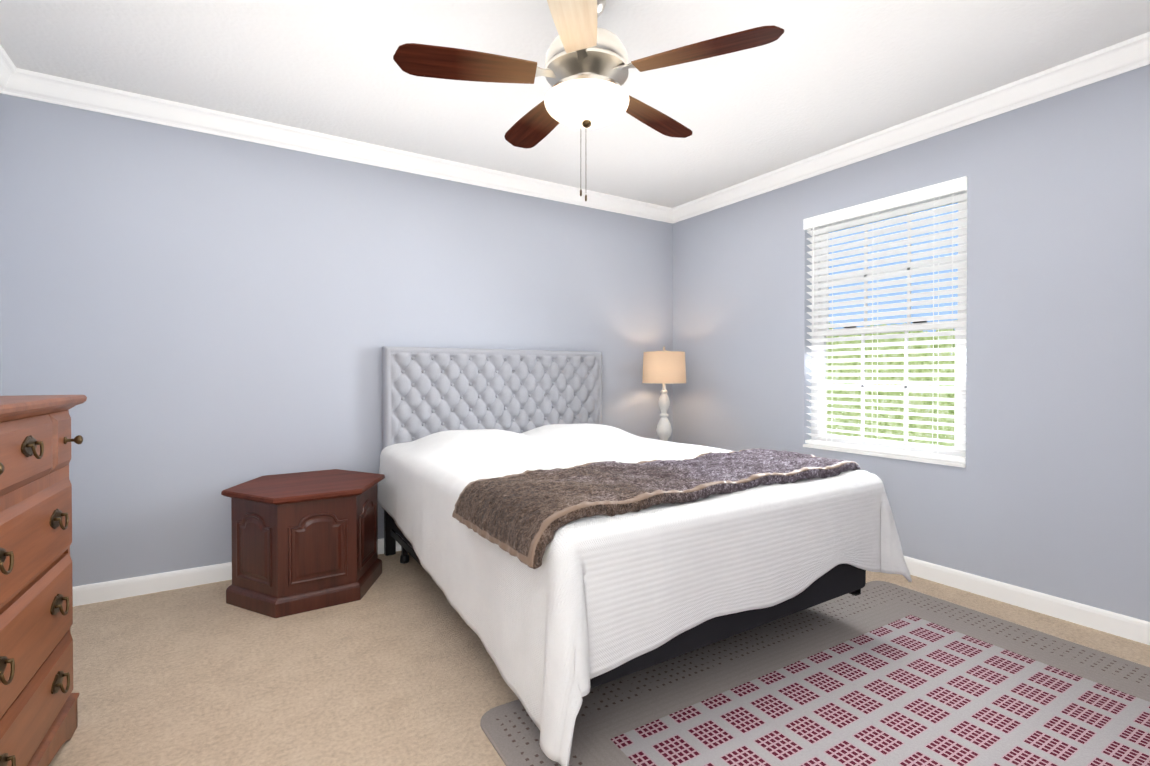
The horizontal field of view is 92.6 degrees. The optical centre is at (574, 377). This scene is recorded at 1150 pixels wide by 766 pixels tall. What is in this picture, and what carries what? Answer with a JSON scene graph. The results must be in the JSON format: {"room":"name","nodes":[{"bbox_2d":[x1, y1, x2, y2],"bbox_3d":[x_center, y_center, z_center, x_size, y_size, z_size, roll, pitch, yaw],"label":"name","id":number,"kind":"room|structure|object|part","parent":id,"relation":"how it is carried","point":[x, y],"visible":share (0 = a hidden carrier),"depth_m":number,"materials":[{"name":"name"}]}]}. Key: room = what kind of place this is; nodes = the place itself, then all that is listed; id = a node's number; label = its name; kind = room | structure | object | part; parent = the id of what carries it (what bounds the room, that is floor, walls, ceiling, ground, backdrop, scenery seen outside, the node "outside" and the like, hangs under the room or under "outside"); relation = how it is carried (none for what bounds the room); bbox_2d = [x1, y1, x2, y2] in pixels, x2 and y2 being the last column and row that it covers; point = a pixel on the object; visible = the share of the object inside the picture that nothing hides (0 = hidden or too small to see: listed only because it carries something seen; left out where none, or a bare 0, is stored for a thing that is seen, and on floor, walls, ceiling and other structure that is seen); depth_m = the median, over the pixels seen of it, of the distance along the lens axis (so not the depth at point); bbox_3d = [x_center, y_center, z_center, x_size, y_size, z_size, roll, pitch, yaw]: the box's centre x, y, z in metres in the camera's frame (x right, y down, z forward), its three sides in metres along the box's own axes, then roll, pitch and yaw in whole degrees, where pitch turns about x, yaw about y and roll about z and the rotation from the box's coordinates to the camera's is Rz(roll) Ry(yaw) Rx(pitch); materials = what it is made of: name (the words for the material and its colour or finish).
{"room":"bedroom","nodes":[
{"label":"bedroom","id":0,"kind":"room"},
{"bbox_2d":[0,312,0,395],"bbox_3d":[-1.579,-0.129,0.768,0.140,2.440,3.900,0,1,-32],"label":"wall","id":1,"kind":"structure","parent":0,"point":[0,353],"depth_m":2.45,"materials":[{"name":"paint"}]},
{"bbox_2d":[0,45,19,95],"bbox_3d":[-1.487,-1.300,0.815,0.076,0.098,3.720,0,1,-32],"label":"crown molding","id":2,"kind":"structure","parent":1,"relation":"attached to","point":[9,74],"depth_m":2.42,"materials":[{"name":"white paint"}]},
{"bbox_2d":[0,93,672,586],"bbox_3d":[-0.911,-0.154,3.582,4.280,2.440,0.140,0,1,-32],"label":"wall","id":3,"kind":"structure","parent":0,"point":[200,321],"depth_m":2.94,"materials":[{"name":"paint"}]},
{"bbox_2d":[73,538,409,606],"bbox_3d":[-0.870,1.021,3.528,4.000,0.090,0.013,0,1,-32],"label":"baseboard","id":4,"kind":"structure","parent":3,"relation":"attached to","point":[153,583],"depth_m":2.74,"materials":[{"name":"white wood"}]},
{"bbox_2d":[0,69,671,222],"bbox_3d":[-0.853,-1.324,3.480,4.000,0.098,0.076,0,1,-32],"label":"crown molding","id":5,"kind":"structure","parent":3,"relation":"attached to","point":[33,85],"depth_m":3.04,"materials":[{"name":"white wood"}]},
{"bbox_2d":[0,0,1149,207],"bbox_3d":[0.170,-1.409,1.864,4.280,0.100,4.180,0,1,-32],"label":"ceiling","id":6,"kind":"structure","parent":0,"point":[818,77],"depth_m":2.40,"materials":[{"name":"paint"}]},
{"bbox_2d":[393,0,783,200],"bbox_3d":[0.025,-1.001,2.023,1.266,0.717,1.230,0,1,-32],"label":"ceiling fan","id":7,"kind":"object","parent":6,"relation":"hanging from","point":[585,71],"visible":1,"depth_m":1.88,"materials":[{"name":"brown wood"}]},
{"bbox_3d":[-0.374,-1.074,1.892,0.480,0.006,0.144,0,-10,-11],"label":"blade","id":8,"kind":"part","parent":7,"relation":"part of","materials":[{"name":"brown wood"}]},
{"bbox_3d":[-0.166,-1.078,2.346,0.144,0.006,0.480,12,-6,-29],"label":"blade","id":9,"kind":"part","parent":7,"relation":"part of","materials":[{"name":"brown wood"}]},
{"bbox_3d":[-0.007,-1.071,1.553,0.144,0.006,0.480,-11,-1,7],"label":"blade","id":10,"kind":"part","parent":7,"relation":"part of","materials":[{"name":"beige wood"}]},
{"bbox_3d":[0.042,-0.964,1.976,0.306,0.084,0.306,0,1,-32],"label":"lamp shade","id":11,"kind":"part","parent":7,"relation":"part of","materials":[{"name":"white glass"}]},
{"bbox_3d":[0.042,-1.181,1.974,0.300,0.355,0.300,0,1,-32],"label":"motor","id":12,"kind":"part","parent":7,"relation":"part of","materials":[{"name":"silver metal"}]},
{"bbox_3d":[0.330,-1.078,2.288,0.144,0.006,0.480,15,11,42],"label":"blade","id":13,"kind":"part","parent":7,"relation":"part of","materials":[{"name":"brown wood"}]},
{"bbox_3d":[0.428,-1.073,1.798,0.480,0.006,0.144,0,12,25],"label":"blade","id":14,"kind":"part","parent":7,"relation":"part of","materials":[{"name":"brown wood"}]},
{"bbox_2d":[49,551,1149,765],"bbox_3d":[0.170,1.131,1.887,4.280,0.100,4.180,0,1,-32],"label":"floor","id":15,"kind":"structure","parent":0,"point":[395,665],"depth_m":1.99,"materials":[{"name":"beige carpet"}]},
{"bbox_2d":[0,395,86,765],"bbox_3d":[-1.509,0.572,1.274,0.442,1.030,0.844,0,1,-29],"label":"dresser","id":16,"kind":"object","parent":15,"relation":"on","point":[38,715],"visible":1,"depth_m":1.40,"materials":[{"name":"brown wood"}]},
{"bbox_2d":[221,469,384,617],"bbox_3d":[-1.360,0.803,2.815,0.756,0.540,0.655,0,1,-33],"label":"table","id":17,"kind":"object","parent":15,"relation":"on","point":[302,542],"visible":1,"depth_m":2.58,"materials":[{"name":"brown wood"}]},
{"bbox_2d":[377,346,911,765],"bbox_3d":[0.091,0.446,2.780,1.750,1.255,2.253,0,1,-32],"label":"bed","id":18,"kind":"object","parent":15,"relation":"on","point":[566,550],"visible":1,"depth_m":1.99,"materials":[{"name":"white fabric"}]},
{"bbox_3d":[-0.474,0.297,3.700,1.580,0.975,0.091,0,1,-32],"label":"headboard","id":19,"kind":"part","parent":18,"relation":"part of","materials":[{"name":"fabric"}]},
{"bbox_3d":[0.077,0.983,2.836,1.520,0.156,1.985,0,1,-32],"label":"frame","id":20,"kind":"part","parent":18,"relation":"part of","materials":[{"name":"black metal"}]},
{"bbox_2d":[452,448,859,568],"bbox_3d":[0.413,0.432,2.184,1.657,0.174,0.625,0,1,-32],"label":"throw","id":21,"kind":"object","parent":18,"relation":"on","point":[529,514],"depth_m":1.87,"materials":[{"name":"fur"}]},
{"bbox_2d":[480,581,1149,765],"bbox_3d":[1.049,1.077,1.639,2.240,0.011,1.600,0,1,-31],"label":"rug","id":22,"kind":"object","parent":15,"relation":"on","point":[878,673],"visible":0.96,"depth_m":1.81,"materials":[{"name":"grey fabric"}]},
{"bbox_3d":[0.693,0.800,4.192,0.484,0.520,0.444,0,1,-32],"label":"nightstand","id":23,"kind":"object","parent":15,"relation":"on","visible":0},
{"bbox_2d":[642,346,685,440],"bbox_3d":[0.679,0.149,4.190,0.332,0.780,0.332,0,1,-32],"label":"lamp","id":24,"kind":"object","parent":23,"relation":"on","point":[663,367],"visible":0.83,"depth_m":4.07,"materials":[{"name":"white metal"}]},
{"bbox_3d":[0.679,-0.084,4.188,0.332,0.250,0.332,0,1,-32],"label":"lamp shade","id":25,"kind":"part","parent":24,"relation":"part of","materials":[{"name":"fabric"}]},
{"bbox_2d":[672,64,1149,621],"bbox_3d":[1.919,-0.149,2.983,0.140,2.440,3.900,0,1,-32],"label":"wall","id":26,"kind":"structure","parent":0,"point":[1046,490],"depth_m":2.60,"materials":[{"name":"paint"}]},
{"bbox_2d":[803,444,965,467],"bbox_3d":[1.752,0.441,3.179,0.087,0.016,0.920,0,1,-32],"label":"window sill","id":27,"kind":"structure","parent":26,"relation":"attached to","point":[907,457],"depth_m":3.10,"materials":[{"name":"white wood"}]},
{"bbox_2d":[811,191,966,456],"bbox_3d":[1.815,-0.283,3.212,0.060,1.465,0.920,0,1,-32],"label":"window","id":28,"kind":"structure","parent":26,"relation":"in","point":[894,349],"depth_m":3.17,"materials":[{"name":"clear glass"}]},
{"bbox_2d":[803,176,966,461],"bbox_3d":[1.740,-0.294,3.165,0.085,1.439,0.916,0,1,-32],"label":"window blinds","id":29,"kind":"object","parent":28,"relation":"attached to","point":[939,190],"visible":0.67,"depth_m":3.10,"materials":[{"name":"white plastic"}]},
{"bbox_2d":[844,321,926,327],"bbox_3d":[1.792,-0.317,3.198,0.032,0.028,0.460,0,1,-32],"label":"lock","id":30,"kind":"object","parent":28,"relation":"attached to","point":[912,322],"visible":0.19,"depth_m":3.03,"materials":[{"name":"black metal"}]},
{"bbox_3d":[1.815,-0.283,3.212,0.060,1.465,0.920,0,1,-32],"label":"window sashes","id":31,"kind":"part","parent":28,"relation":"part of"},
{"bbox_2d":[672,32,1149,223],"bbox_3d":[1.827,-1.319,2.915,0.076,0.098,3.720,0,1,-32],"label":"crown molding","id":32,"kind":"structure","parent":26,"relation":"attached to","point":[1133,53],"depth_m":2.78,"materials":[{"name":"white wood"}]},
{"bbox_2d":[903,555,1149,644],"bbox_3d":[1.854,1.026,2.953,0.013,0.090,3.840,0,1,-32],"label":"baseboard","id":33,"kind":"structure","parent":26,"relation":"attached to","point":[1124,626],"depth_m":2.52,"materials":[{"name":"white wood"}]},
{"label":"outside","id":34,"kind":"structure","parent":0,"visible":0},
{"bbox_2d":[826,203,957,446],"bbox_3d":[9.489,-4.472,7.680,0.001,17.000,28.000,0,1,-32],"label":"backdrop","id":35,"kind":"structure","parent":34,"point":[910,417],"depth_m":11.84,"materials":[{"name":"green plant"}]}
]}

